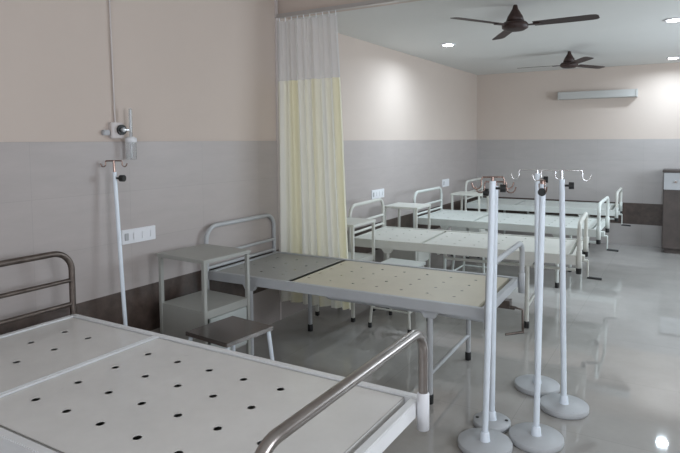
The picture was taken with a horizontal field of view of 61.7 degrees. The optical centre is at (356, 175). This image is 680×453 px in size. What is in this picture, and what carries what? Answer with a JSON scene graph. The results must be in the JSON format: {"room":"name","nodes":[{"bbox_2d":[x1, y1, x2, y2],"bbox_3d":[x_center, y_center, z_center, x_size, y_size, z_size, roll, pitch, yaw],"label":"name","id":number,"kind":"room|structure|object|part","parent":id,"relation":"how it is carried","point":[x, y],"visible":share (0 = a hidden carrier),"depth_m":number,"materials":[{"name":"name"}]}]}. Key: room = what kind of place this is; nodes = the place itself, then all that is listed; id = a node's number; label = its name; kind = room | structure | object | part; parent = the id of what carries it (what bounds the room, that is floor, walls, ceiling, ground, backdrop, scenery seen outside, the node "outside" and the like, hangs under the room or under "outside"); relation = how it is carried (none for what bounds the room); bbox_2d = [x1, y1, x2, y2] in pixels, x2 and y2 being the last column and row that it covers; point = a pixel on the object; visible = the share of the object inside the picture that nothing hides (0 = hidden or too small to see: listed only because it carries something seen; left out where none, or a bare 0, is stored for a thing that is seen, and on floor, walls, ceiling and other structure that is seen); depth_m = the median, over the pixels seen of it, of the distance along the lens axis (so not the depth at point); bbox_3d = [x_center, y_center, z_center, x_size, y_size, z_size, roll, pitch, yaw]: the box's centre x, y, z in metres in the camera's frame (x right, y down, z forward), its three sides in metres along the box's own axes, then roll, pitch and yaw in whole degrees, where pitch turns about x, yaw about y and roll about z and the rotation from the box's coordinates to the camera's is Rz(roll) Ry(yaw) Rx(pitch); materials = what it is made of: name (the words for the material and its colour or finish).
{"room":"hospital room","nodes":[
{"label":"hospital room","id":0,"kind":"room"},
{"bbox_2d":[0,0,476,141],"bbox_3d":[-0.762,-0.282,4.646,0.150,3.000,10.780,2,4,30],"label":"wall","id":1,"kind":"structure","parent":0,"point":[186,70],"depth_m":3.77,"materials":[{"name":"beige paint"}]},
{"bbox_2d":[108,0,115,121],"bbox_3d":[-1.428,-0.997,3.293,0.010,1.400,0.034,2,4,30],"label":"gas pipe","id":2,"kind":"object","parent":1,"relation":"attached to","point":[108,0],"visible":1,"depth_m":3.31,"materials":[{"name":"white metal"}]},
{"bbox_2d":[101,108,136,159],"bbox_3d":[-1.398,-0.244,3.349,0.199,0.305,0.077,-3,4,-36],"label":"outlet","id":3,"kind":"object","parent":1,"relation":"attached to","point":[116,130],"visible":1,"depth_m":3.36,"materials":[{"name":"white plastic"}]},
{"bbox_2d":[126,142,136,159],"bbox_3d":[-1.340,-0.145,3.390,0.060,0.103,0.060,2,4,30],"label":"bottle","id":4,"kind":"object","parent":3,"relation":"on","point":[131,148],"depth_m":3.37,"materials":[{"name":"clear plastic"}]},
{"bbox_2d":[0,140,476,319],"bbox_3d":[-0.693,0.170,4.630,0.010,0.900,10.470,2,4,30],"label":"wall tiles","id":5,"kind":"structure","parent":1,"relation":"attached to","point":[55,196],"depth_m":3.60,"materials":[{"name":"grey tile"}]},
{"bbox_2d":[121,225,155,244],"bbox_3d":[-1.341,0.364,3.498,0.017,0.089,0.251,2,4,30],"label":"switch plate","id":6,"kind":"object","parent":5,"relation":"attached to","point":[134,235],"visible":0.98,"depth_m":3.49,"materials":[{"name":"white plastic"}]},
{"bbox_2d":[371,188,383,198],"bbox_3d":[0.227,0.200,6.187,0.017,0.096,0.278,2,4,30],"label":"switch plate","id":7,"kind":"object","parent":5,"relation":"attached to","point":[379,193],"visible":0.99,"depth_m":6.18,"materials":[{"name":"white plastic"}]},
{"bbox_2d":[442,179,448,186],"bbox_3d":[1.238,0.103,7.923,0.017,0.102,0.229,2,4,30],"label":"switch plate","id":8,"kind":"object","parent":5,"relation":"attached to","point":[445,182],"visible":1,"depth_m":7.92,"materials":[{"name":"white plastic"}]},
{"bbox_2d":[0,197,476,334],"bbox_3d":[-0.691,0.768,4.666,0.010,0.300,10.470,2,4,30],"label":"baseboard","id":9,"kind":"structure","parent":1,"relation":"attached to","point":[142,303],"depth_m":3.60,"materials":[{"name":"tile"}]},
{"bbox_2d":[274,0,281,319],"bbox_3d":[-0.645,-0.285,4.685,0.014,3.000,0.025,2,4,30],"label":"trim","id":10,"kind":"structure","parent":1,"relation":"attached to","point":[275,1],"depth_m":4.67,"materials":[{"name":"silver metal"}]},
{"bbox_2d":[151,226,450,332],"bbox_3d":[-0.689,1.068,4.685,0.010,0.300,10.470,2,4,30],"label":"wall tiles","id":11,"kind":"structure","parent":1,"relation":"attached to","point":[265,302],"depth_m":4.67,"materials":[{"name":"tile"}]},
{"bbox_2d":[278,0,420,18],"bbox_3d":[1.517,-1.486,3.478,4.900,0.475,0.150,2,4,30],"label":"wall","id":12,"kind":"structure","parent":0,"point":[284,6],"depth_m":4.50,"materials":[{"name":"beige paint"}]},
{"bbox_2d":[275,0,409,18],"bbox_3d":[1.466,-1.228,3.402,4.900,0.031,0.040,2,4,30],"label":"rail","id":13,"kind":"object","parent":12,"relation":"attached to","point":[371,2],"visible":1,"depth_m":4.32,"materials":[{"name":"metal"}]},
{"bbox_2d":[278,10,350,309],"bbox_3d":[-0.343,-0.109,4.516,0.697,2.326,0.077,2,4,30],"label":"privacy curtain","id":14,"kind":"object","parent":13,"relation":"hanging from","point":[313,217],"visible":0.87,"depth_m":4.51,"materials":[{"name":"yellow fabric"}]},
{"bbox_3d":[-0.387,-1.001,4.494,0.596,0.480,0.058,2,4,30],"label":"net panel","id":15,"kind":"part","parent":14,"relation":"part of","materials":[{"name":"white fabric"}]},
{"bbox_2d":[235,243,679,452],"bbox_3d":[1.428,1.343,3.474,5.200,0.120,10.780,2,4,30],"label":"floor","id":16,"kind":"structure","parent":0,"point":[623,328],"depth_m":4.03,"materials":[{"name":"tile"}]},
{"bbox_2d":[100,160,127,325],"bbox_3d":[-1.315,0.610,3.264,0.262,1.394,0.262,-3,5,-39],"label":"stand","id":17,"kind":"object","parent":16,"relation":"on","point":[122,178],"visible":0.48,"depth_m":3.27,"materials":[{"name":"paint"}]},
{"bbox_3d":[-1.356,0.016,3.260,0.061,0.038,0.037,1,4,13],"label":"clamp knob","id":18,"kind":"part","parent":17,"relation":"part of","materials":[{"name":"black plastic"}]},
{"bbox_2d":[157,244,250,354],"bbox_3d":[-0.946,0.881,3.583,0.423,0.810,0.392,2,4,33],"label":"bedside table","id":19,"kind":"object","parent":16,"relation":"on","point":[179,315],"visible":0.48,"depth_m":3.50,"materials":[{"name":"grey paint"}]},
{"bbox_3d":[-1.205,0.886,3.538,0.023,0.768,0.023,2,4,33],"label":"leg","id":20,"kind":"part","parent":19,"relation":"part of","materials":[{"name":"grey paint"}]},
{"bbox_3d":[-0.884,0.897,3.331,0.023,0.768,0.023,2,4,33],"label":"leg","id":21,"kind":"part","parent":19,"relation":"part of","materials":[{"name":"grey paint"}]},
{"bbox_3d":[-0.781,0.958,3.490,0.014,0.237,0.305,2,4,33],"label":"door","id":22,"kind":"part","parent":19,"relation":"part of","materials":[{"name":"paint"}]},
{"bbox_3d":[-0.691,0.878,3.631,0.023,0.768,0.023,2,4,33],"label":"leg","id":23,"kind":"part","parent":19,"relation":"part of","materials":[{"name":"grey paint"}]},
{"bbox_2d":[0,251,428,452],"bbox_3d":[-0.848,0.904,2.090,2.032,0.948,0.969,2,4,30],"label":"hospital bed","id":24,"kind":"object","parent":16,"relation":"on","point":[73,383],"visible":1,"depth_m":1.98,"materials":[{"name":"white metal"}]},
{"bbox_3d":[-1.702,0.651,2.599,0.031,0.498,0.905,2,4,30],"label":"headboard","id":25,"kind":"part","parent":24,"relation":"part of","materials":[{"name":"metal"}]},
{"bbox_3d":[-1.403,0.780,2.437,0.604,0.031,0.818,2,4,30],"label":"head panel","id":26,"kind":"part","parent":24,"relation":"part of","materials":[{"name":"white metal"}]},
{"bbox_3d":[-0.573,0.808,1.967,1.248,0.037,0.812,2,4,30],"label":"foot panel","id":27,"kind":"part","parent":24,"relation":"part of","materials":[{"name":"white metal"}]},
{"bbox_3d":[-0.841,0.805,2.116,1.970,0.062,0.890,2,4,30],"label":"frame","id":28,"kind":"part","parent":24,"relation":"part of","materials":[{"name":"white metal"}]},
{"bbox_3d":[0.008,0.694,1.571,0.033,0.322,0.933,2,4,30],"label":"foot rail","id":29,"kind":"part","parent":24,"relation":"part of","materials":[{"name":"silver metal"}]},
{"bbox_2d":[417,392,428,431],"bbox_3d":[0.232,0.815,1.970,0.043,0.130,0.043,2,4,30],"label":"socket","id":30,"kind":"object","parent":24,"relation":"attached to","point":[422,397],"depth_m":1.95,"materials":[{"name":"white metal"}]},
{"bbox_2d":[186,316,274,360],"bbox_3d":[-0.672,1.068,3.052,0.381,0.500,0.401,2,4,35],"label":"stool","id":31,"kind":"object","parent":16,"relation":"on","point":[228,332],"visible":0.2,"depth_m":3.01,"materials":[{"name":"metal"}]},
{"bbox_3d":[-0.673,0.829,3.037,0.320,0.022,0.330,2,4,35],"label":"seat","id":32,"kind":"part","parent":31,"relation":"part of","materials":[{"name":"metal"}]},
{"bbox_3d":[-0.448,1.064,3.095,0.075,0.463,0.023,-1,4,-13],"label":"leg","id":33,"kind":"part","parent":31,"relation":"part of","materials":[{"name":"white paint"}]},
{"bbox_2d":[315,217,375,321],"bbox_3d":[-0.088,0.794,4.931,0.398,0.810,0.392,2,4,30],"label":"locker","id":34,"kind":"object","parent":16,"relation":"on","point":[351,222],"visible":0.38,"depth_m":4.87,"materials":[{"name":"white metal"}]},
{"bbox_3d":[-0.026,0.810,4.689,0.023,0.768,0.023,2,4,30],"label":"leg","id":35,"kind":"part","parent":34,"relation":"part of","materials":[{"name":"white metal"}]},
{"bbox_3d":[0.153,0.790,4.997,0.023,0.768,0.023,2,4,30],"label":"leg","id":36,"kind":"part","parent":34,"relation":"part of","materials":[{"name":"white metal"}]},
{"bbox_2d":[204,213,524,404],"bbox_3d":[0.051,0.807,3.819,2.095,0.920,0.863,2,4,28],"label":"hospital bed","id":37,"kind":"object","parent":16,"relation":"on","point":[310,275],"visible":0.89,"depth_m":3.70,"materials":[{"name":"grey metal"}]},
{"bbox_3d":[-0.855,0.556,4.301,0.031,0.470,0.815,2,4,28],"label":"headboard","id":38,"kind":"part","parent":37,"relation":"part of","materials":[{"name":"white metal"}]},
{"bbox_3d":[-0.708,0.985,3.835,0.110,0.510,0.036,2,4,28],"label":"leg","id":39,"kind":"part","parent":37,"relation":"part of","materials":[{"name":"white metal"}]},
{"bbox_3d":[-0.539,0.671,4.139,0.604,0.030,0.728,2,4,28],"label":"head panel","id":40,"kind":"part","parent":37,"relation":"part of","materials":[{"name":"white metal"}]},
{"bbox_3d":[-0.363,0.944,4.477,0.110,0.510,0.036,2,4,28],"label":"leg","id":41,"kind":"part","parent":37,"relation":"part of","materials":[{"name":"white metal"}]},
{"bbox_3d":[0.021,0.696,3.840,1.945,0.060,0.800,2,4,28],"label":"frame","id":42,"kind":"part","parent":37,"relation":"part of","materials":[{"name":"white metal"}]},
{"bbox_3d":[0.359,0.780,3.663,1.138,0.105,0.700,2,4,28],"label":"lifting rod","id":43,"kind":"part","parent":37,"relation":"part of","materials":[{"name":"white metal"}]},
{"bbox_3d":[0.282,0.697,3.703,1.248,0.036,0.722,2,4,28],"label":"foot panel","id":44,"kind":"part","parent":37,"relation":"part of","materials":[{"name":"beige metal"}]},
{"bbox_3d":[0.420,1.017,3.231,0.110,0.510,0.036,2,4,28],"label":"leg","id":45,"kind":"part","parent":37,"relation":"part of","materials":[{"name":"white metal"}]},
{"bbox_3d":[0.765,0.976,3.873,0.110,0.510,0.036,2,4,28],"label":"leg","id":46,"kind":"part","parent":37,"relation":"part of","materials":[{"name":"white metal"}]},
{"bbox_2d":[484,305,485,329],"bbox_3d":[0.697,0.749,3.002,0.043,0.130,0.043,2,4,28],"label":"socket","id":47,"kind":"object","parent":37,"relation":"attached to","point":[484,305],"depth_m":2.99,"materials":[{"name":"white metal"}]},
{"bbox_3d":[0.890,0.590,3.355,0.033,0.302,0.853,2,4,28],"label":"foot rail","id":48,"kind":"part","parent":37,"relation":"part of","materials":[{"name":"white metal"}]},
{"bbox_3d":[0.939,0.935,3.368,0.115,0.024,0.015,-1,4,-10],"label":"crank handle","id":49,"kind":"part","parent":37,"relation":"part of","materials":[{"name":"metal"}]},
{"bbox_3d":[0.970,0.854,3.380,0.054,0.152,0.024,2,4,28],"label":"crank arm","id":50,"kind":"part","parent":37,"relation":"part of","materials":[{"name":"metal"}]},
{"bbox_2d":[518,273,524,292],"bbox_3d":[1.084,0.703,3.724,0.043,0.130,0.043,2,4,28],"label":"socket","id":51,"kind":"object","parent":37,"relation":"attached to","point":[521,276],"depth_m":3.71,"materials":[{"name":"white metal"}]},
{"bbox_2d":[368,258,426,333],"bbox_3d":[0.354,0.966,4.632,0.381,0.500,0.401,2,4,30],"label":"stool","id":52,"kind":"object","parent":16,"relation":"on","point":[391,260],"visible":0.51,"depth_m":4.58,"materials":[{"name":"white metal"}]},
{"bbox_3d":[0.135,0.971,4.569,0.075,0.463,0.023,-1,4,-19],"label":"leg","id":53,"kind":"part","parent":52,"relation":"part of","materials":[{"name":"white metal"}]},
{"bbox_3d":[0.353,0.727,4.618,0.320,0.022,0.330,2,4,30],"label":"seat","id":54,"kind":"part","parent":52,"relation":"part of","materials":[{"name":"white metal"}]},
{"bbox_3d":[0.407,0.979,4.411,0.023,0.463,0.075,-1,4,-11],"label":"leg","id":55,"kind":"part","parent":52,"relation":"part of","materials":[{"name":"white metal"}]},
{"bbox_2d":[384,202,430,281],"bbox_3d":[0.551,0.720,6.095,0.398,0.810,0.392,2,4,29],"label":"locker","id":56,"kind":"object","parent":16,"relation":"on","point":[397,254],"visible":0.27,"depth_m":5.97,"materials":[{"name":"white metal"}]},
{"bbox_3d":[0.305,0.726,6.027,0.023,0.768,0.023,2,4,29],"label":"leg","id":57,"kind":"part","parent":56,"relation":"part of","materials":[{"name":"white metal"}]},
{"bbox_3d":[0.479,0.706,6.338,0.023,0.768,0.023,2,4,29],"label":"leg","id":58,"kind":"part","parent":56,"relation":"part of","materials":[{"name":"white metal"}]},
{"bbox_3d":[0.617,0.735,5.854,0.023,0.768,0.023,2,4,29],"label":"leg","id":59,"kind":"part","parent":56,"relation":"part of","materials":[{"name":"white metal"}]},
{"bbox_3d":[0.710,0.795,6.019,0.014,0.237,0.305,2,4,29],"label":"door","id":60,"kind":"part","parent":56,"relation":"part of","materials":[{"name":"grey metal"}]},
{"bbox_3d":[0.791,0.715,6.165,0.023,0.768,0.023,2,4,29],"label":"leg","id":61,"kind":"part","parent":56,"relation":"part of","materials":[{"name":"white metal"}]},
{"bbox_2d":[452,255,486,273],"bbox_3d":[1.212,0.886,5.866,0.381,0.500,0.401,2,4,30],"label":"stool","id":62,"kind":"object","parent":16,"relation":"on","point":[453,261],"visible":0.09,"depth_m":5.89,"materials":[{"name":"white metal"}]},
{"bbox_3d":[1.265,0.899,5.644,0.023,0.463,0.075,-1,4,-11],"label":"leg","id":63,"kind":"part","parent":62,"relation":"part of","materials":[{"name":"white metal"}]},
{"bbox_2d":[451,191,488,257],"bbox_3d":[1.494,0.632,7.447,0.398,0.810,0.392,2,4,30],"label":"locker","id":64,"kind":"object","parent":16,"relation":"on","point":[460,193],"visible":0.23,"depth_m":7.34,"materials":[{"name":"white metal"}]},
{"bbox_3d":[1.248,0.638,7.385,0.023,0.768,0.023,2,4,30],"label":"leg","id":65,"kind":"part","parent":64,"relation":"part of","materials":[{"name":"white metal"}]},
{"bbox_3d":[1.556,0.648,7.205,0.023,0.768,0.023,2,4,30],"label":"leg","id":66,"kind":"part","parent":64,"relation":"part of","materials":[{"name":"white metal"}]},
{"bbox_3d":[1.736,0.628,7.513,0.023,0.768,0.023,2,4,30],"label":"leg","id":67,"kind":"part","parent":64,"relation":"part of","materials":[{"name":"white metal"}]},
{"bbox_2d":[348,198,601,328],"bbox_3d":[1.043,0.726,5.061,2.103,0.920,0.795,1,4,26],"label":"hospital bed","id":68,"kind":"object","parent":16,"relation":"on","point":[388,239],"visible":0.82,"depth_m":4.92,"materials":[{"name":"white metal"}]},
{"bbox_3d":[0.110,0.478,5.499,0.031,0.470,0.795,1,4,26],"label":"headboard","id":69,"kind":"part","parent":68,"relation":"part of","materials":[{"name":"white metal"}]},
{"bbox_3d":[0.281,0.903,5.048,0.110,0.515,0.036,1,4,26],"label":"leg","id":70,"kind":"part","parent":68,"relation":"part of","materials":[{"name":"white metal"}]},
{"bbox_3d":[0.433,0.572,5.349,0.604,0.030,0.708,1,4,26],"label":"head panel","id":71,"kind":"part","parent":68,"relation":"part of","materials":[{"name":"white metal"}]},
{"bbox_3d":[0.983,0.602,5.083,1.900,0.075,0.780,1,4,26],"label":"frame","id":72,"kind":"part","parent":68,"relation":"part of","materials":[{"name":"white metal"}]},
{"bbox_3d":[1.261,0.595,4.951,1.178,0.036,0.702,1,4,26],"label":"foot panel","id":73,"kind":"part","parent":68,"relation":"part of","materials":[{"name":"white metal"}]},
{"bbox_3d":[1.329,0.699,4.921,1.093,0.105,0.680,1,4,26],"label":"lifting rod","id":74,"kind":"part","parent":68,"relation":"part of","materials":[{"name":"white metal"}]},
{"bbox_3d":[1.360,0.930,4.525,0.110,0.515,0.036,1,4,26],"label":"leg","id":75,"kind":"part","parent":68,"relation":"part of","materials":[{"name":"white metal"}]},
{"bbox_2d":[576,251,581,268],"bbox_3d":[1.698,0.642,4.336,0.043,0.130,0.043,1,4,26],"label":"socket","id":76,"kind":"object","parent":68,"relation":"attached to","point":[578,253],"depth_m":4.32,"materials":[{"name":"white metal"}]},
{"bbox_3d":[1.855,0.483,4.651,0.033,0.306,0.753,1,4,26],"label":"foot rail","id":77,"kind":"part","parent":68,"relation":"part of","materials":[{"name":"white metal"}]},
{"bbox_2d":[583,237,588,251],"bbox_3d":[2.013,0.601,4.982,0.043,0.130,0.043,1,4,26],"label":"socket","id":78,"kind":"object","parent":68,"relation":"attached to","point":[585,239],"depth_m":4.97,"materials":[{"name":"white metal"}]},
{"bbox_3d":[1.912,0.772,4.692,0.014,0.146,0.024,1,4,26],"label":"crank arm","id":79,"kind":"part","parent":68,"relation":"part of","materials":[{"name":"white metal"}]},
{"bbox_3d":[1.964,0.849,4.688,0.113,0.030,0.021,1,4,16],"label":"crank handle","id":80,"kind":"part","parent":68,"relation":"part of","materials":[{"name":"black rubber"}]},
{"bbox_2d":[458,176,514,452],"bbox_3d":[0.627,0.666,2.740,0.262,1.327,0.262,0,4,-2],"label":"stand","id":81,"kind":"object","parent":16,"relation":"on","point":[484,439],"visible":1,"depth_m":2.73,"materials":[{"name":"paint"}]},
{"bbox_3d":[0.678,0.061,2.698,0.061,0.038,0.037,0,4,11],"label":"clamp knob","id":82,"kind":"part","parent":81,"relation":"part of","materials":[{"name":"black plastic"}]},
{"bbox_2d":[473,181,516,432],"bbox_3d":[0.711,0.672,2.954,0.192,1.289,0.192,-4,5,-44],"label":"stand","id":83,"kind":"object","parent":16,"relation":"on","point":[499,422],"visible":0.76,"depth_m":2.95,"materials":[{"name":"paint"}]},
{"bbox_3d":[0.687,0.087,2.930,0.061,0.038,0.037,1,4,25],"label":"clamp knob","id":84,"kind":"part","parent":83,"relation":"part of","materials":[{"name":"black plastic"}]},
{"bbox_2d":[413,187,618,287],"bbox_3d":[1.772,0.643,6.339,2.103,0.920,0.877,2,4,29],"label":"hospital bed","id":85,"kind":"object","parent":16,"relation":"on","point":[444,218],"visible":0.74,"depth_m":6.21,"materials":[{"name":"white metal"}]},
{"bbox_3d":[0.870,0.392,6.834,0.031,0.470,0.877,2,4,29],"label":"headboard","id":86,"kind":"part","parent":85,"relation":"part of","materials":[{"name":"white metal"}]},
{"bbox_3d":[0.990,0.818,6.338,0.110,0.520,0.036,2,4,29],"label":"leg","id":87,"kind":"part","parent":85,"relation":"part of","materials":[{"name":"white metal"}]},
{"bbox_3d":[1.182,0.482,6.663,0.604,0.030,0.790,2,4,29],"label":"head panel","id":88,"kind":"part","parent":85,"relation":"part of","materials":[{"name":"white metal"}]},
{"bbox_3d":[1.715,0.515,6.363,1.900,0.075,0.862,2,4,29],"label":"frame","id":89,"kind":"part","parent":85,"relation":"part of","materials":[{"name":"white metal"}]},
{"bbox_3d":[1.983,0.509,6.214,1.178,0.036,0.784,2,4,29],"label":"foot panel","id":90,"kind":"part","parent":85,"relation":"part of","materials":[{"name":"white metal"}]},
{"bbox_3d":[2.034,0.849,5.747,0.110,0.520,0.036,2,4,29],"label":"leg","id":91,"kind":"part","parent":85,"relation":"part of","materials":[{"name":"white metal"}]},
{"bbox_2d":[596,226,600,239],"bbox_3d":[2.361,0.560,5.538,0.043,0.130,0.043,2,4,29],"label":"socket","id":92,"kind":"object","parent":85,"relation":"attached to","point":[598,228],"depth_m":5.52,"materials":[{"name":"white metal"}]},
{"bbox_3d":[2.558,0.397,5.877,0.033,0.312,0.835,2,4,29],"label":"foot rail","id":93,"kind":"part","parent":85,"relation":"part of","materials":[{"name":"white metal"}]},
{"bbox_2d":[605,217,609,228],"bbox_3d":[2.756,0.515,6.234,0.043,0.130,0.043,2,4,29],"label":"socket","id":94,"kind":"object","parent":85,"relation":"attached to","point":[607,219],"depth_m":6.22,"materials":[{"name":"white metal"}]},
{"bbox_2d":[509,179,563,452],"bbox_3d":[0.893,0.671,2.794,0.262,1.309,0.262,0,4,8],"label":"stand","id":95,"kind":"object","parent":16,"relation":"on","point":[531,437],"visible":1,"depth_m":2.78,"materials":[{"name":"paint"}]},
{"bbox_3d":[0.893,0.078,2.729,0.037,0.038,0.061,1,4,21],"label":"clamp knob","id":96,"kind":"part","parent":95,"relation":"part of","materials":[{"name":"black plastic"}]},
{"bbox_2d":[511,169,563,396],"bbox_3d":[1.091,0.624,3.398,0.262,1.326,0.262,-4,5,-43],"label":"stand","id":97,"kind":"object","parent":16,"relation":"on","point":[524,384],"visible":0.65,"depth_m":3.37,"materials":[{"name":"paint"}]},
{"bbox_2d":[465,178,630,253],"bbox_3d":[2.691,0.536,8.019,2.133,0.920,0.855,2,4,28],"label":"hospital bed","id":98,"kind":"object","parent":16,"relation":"on","point":[579,208],"visible":0.69,"depth_m":7.83,"materials":[{"name":"white metal"}]},
{"bbox_3d":[1.766,0.285,8.506,0.031,0.470,0.855,2,4,28],"label":"headboard","id":99,"kind":"part","parent":98,"relation":"part of","materials":[{"name":"white metal"}]},
{"bbox_3d":[2.082,0.400,8.342,0.604,0.030,0.768,2,4,28],"label":"head panel","id":100,"kind":"part","parent":98,"relation":"part of","materials":[{"name":"white metal"}]},
{"bbox_3d":[2.633,0.432,8.044,1.930,0.075,0.840,2,4,28],"label":"frame","id":101,"kind":"part","parent":98,"relation":"part of","materials":[{"name":"white metal"}]},
{"bbox_3d":[2.904,0.426,7.900,1.208,0.036,0.762,2,4,28],"label":"foot panel","id":102,"kind":"part","parent":98,"relation":"part of","materials":[{"name":"white metal"}]},
{"bbox_3d":[2.970,0.510,7.866,1.123,0.105,0.740,2,4,28],"label":"lifting rod","id":103,"kind":"part","parent":98,"relation":"part of","materials":[{"name":"white metal"}]},
{"bbox_2d":[615,208,617,217],"bbox_3d":[3.313,0.476,7.233,0.043,0.130,0.043,2,4,28],"label":"socket","id":104,"kind":"object","parent":98,"relation":"attached to","point":[616,209],"depth_m":7.21,"materials":[{"name":"white metal"}]},
{"bbox_3d":[3.498,0.326,7.567,0.033,0.286,0.813,2,4,28],"label":"foot rail","id":105,"kind":"part","parent":98,"relation":"part of","materials":[{"name":"white metal"}]},
{"bbox_2d":[532,170,591,419],"bbox_3d":[1.150,0.635,3.134,0.262,1.336,0.277,-4,5,-45],"label":"stand","id":106,"kind":"object","parent":16,"relation":"on","point":[562,406],"visible":0.99,"depth_m":3.12,"materials":[{"name":"paint"}]},
{"bbox_3d":[1.149,0.055,3.083,0.061,0.038,0.037,1,4,18],"label":"clamp knob","id":107,"kind":"part","parent":106,"relation":"part of","materials":[{"name":"black plastic"}]},
{"bbox_2d":[661,169,679,253],"bbox_3d":[4.596,0.480,7.356,1.124,1.095,0.476,2,4,30],"label":"storage cabinet","id":108,"kind":"object","parent":16,"relation":"on","point":[670,213],"visible":1,"depth_m":7.40,"materials":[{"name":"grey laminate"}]},
{"bbox_3d":[4.258,0.579,7.327,0.542,0.765,0.018,2,4,30],"label":"door","id":109,"kind":"part","parent":108,"relation":"part of","materials":[{"name":"grey metal"}]},
{"bbox_2d":[663,169,679,172],"bbox_3d":[4.598,-0.052,7.333,1.124,0.030,0.455,2,4,30],"label":"countertop","id":110,"kind":"structure","parent":108,"relation":"on","point":[664,170],"depth_m":7.38,"materials":[{"name":"brown laminate"}]},
{"bbox_3d":[4.256,0.082,7.296,0.542,0.220,0.018,2,4,30],"label":"drawer","id":111,"kind":"part","parent":108,"relation":"part of","materials":[{"name":"grey laminate"}]},
{"bbox_2d":[292,0,679,74],"bbox_3d":[2.803,-1.470,5.691,4.900,0.150,4.960,2,4,30],"label":"ceiling","id":112,"kind":"structure","parent":0,"point":[626,32],"depth_m":5.49,"materials":[{"name":"paint"}]},
{"bbox_2d":[440,43,455,45],"bbox_3d":[0.991,-1.406,6.129,0.170,0.013,0.170,2,4,30],"label":"recessed light","id":113,"kind":"object","parent":112,"relation":"in","point":[443,44],"visible":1,"depth_m":6.09,"materials":[{"name":"white plastic"}]},
{"bbox_2d":[450,5,599,39],"bbox_3d":[1.333,-1.203,4.290,0.934,0.198,1.069,2,4,31],"label":"ceiling fan","id":114,"kind":"object","parent":112,"relation":"hanging from","point":[515,22],"visible":1,"depth_m":4.27,"materials":[{"name":"brown metal"}]},
{"bbox_3d":[0.895,-1.137,4.185,0.460,0.018,0.110,-2,4,-29],"label":"blade","id":115,"kind":"part","parent":114,"relation":"part of","materials":[{"name":"brown metal"}]},
{"bbox_3d":[1.227,-1.173,4.732,0.110,0.018,0.460,0,4,1],"label":"blade","id":116,"kind":"part","parent":114,"relation":"part of","materials":[{"name":"brown metal"}]},
{"bbox_3d":[1.219,-1.144,4.363,0.200,0.073,0.200,2,4,31],"label":"motor","id":117,"kind":"part","parent":114,"relation":"part of","materials":[{"name":"brown metal"}]},
{"bbox_3d":[1.536,-1.139,4.171,0.460,0.018,0.110,2,4,31],"label":"blade","id":118,"kind":"part","parent":114,"relation":"part of","materials":[{"name":"brown metal"}]},
{"bbox_2d":[525,51,604,68],"bbox_3d":[2.613,-1.359,6.731,0.934,0.198,1.069,-2,4,-30],"label":"ceiling fan","id":119,"kind":"object","parent":112,"relation":"hanging from","point":[569,62],"visible":1,"depth_m":6.62,"materials":[{"name":"brown metal"}]},
{"bbox_3d":[2.498,-1.292,6.669,0.200,0.073,0.200,-2,4,-30],"label":"motor","id":120,"kind":"part","parent":119,"relation":"part of","materials":[{"name":"brown metal"}]},
{"bbox_3d":[2.497,-1.275,6.299,0.110,0.018,0.460,0,4,0],"label":"blade","id":121,"kind":"part","parent":119,"relation":"part of","materials":[{"name":"brown metal"}]},
{"bbox_3d":[2.819,-1.310,6.852,0.460,0.018,0.110,-2,4,-30],"label":"blade","id":122,"kind":"part","parent":119,"relation":"part of","materials":[{"name":"brown metal"}]},
{"bbox_2d":[663,17,679,21],"bbox_3d":[2.744,-1.339,4.910,0.170,0.013,0.170,2,4,30],"label":"recessed light","id":123,"kind":"object","parent":112,"relation":"in","point":[677,19],"visible":1,"depth_m":4.89,"materials":[{"name":"white plastic"}]},
{"bbox_2d":[667,19,679,21],"bbox_3d":[2.744,-1.335,4.911,0.110,0.004,0.110,2,4,30],"label":"diffuser","id":124,"kind":"object","parent":123,"relation":"attached to","point":[668,20],"depth_m":4.89,"materials":[{"name":"white plastic"}]},
{"bbox_2d":[477,62,679,139],"bbox_3d":[4.094,-0.374,7.971,4.900,2.730,0.150,2,4,30],"label":"wall","id":125,"kind":"structure","parent":0,"point":[521,105],"depth_m":8.31,"materials":[{"name":"beige paint"}]},
{"bbox_2d":[477,196,662,225],"bbox_3d":[4.058,0.543,7.958,4.900,0.300,0.010,2,4,30],"label":"wall tiles","id":126,"kind":"structure","parent":125,"relation":"attached to","point":[633,213],"depth_m":8.03,"materials":[{"name":"tile"}]},
{"bbox_2d":[477,139,679,203],"bbox_3d":[4.055,-0.056,7.921,4.900,0.900,0.010,2,4,30],"label":"wall tiles","id":127,"kind":"structure","parent":125,"relation":"attached to","point":[635,166],"depth_m":8.32,"materials":[{"name":"grey tile"}]},
{"bbox_2d":[498,222,661,246],"bbox_3d":[4.059,0.843,7.976,4.900,0.300,0.010,2,4,30],"label":"wall tiles","id":128,"kind":"structure","parent":125,"relation":"attached to","point":[635,234],"depth_m":8.07,"materials":[{"name":"tile"}]},
{"bbox_2d":[558,89,637,99],"bbox_3d":[3.442,-1.155,8.131,1.050,0.111,0.143,2,4,30],"label":"wall fixture","id":129,"kind":"object","parent":125,"relation":"attached to","point":[623,93],"visible":1,"depth_m":8.06,"materials":[{"name":"white paint"}]}
]}

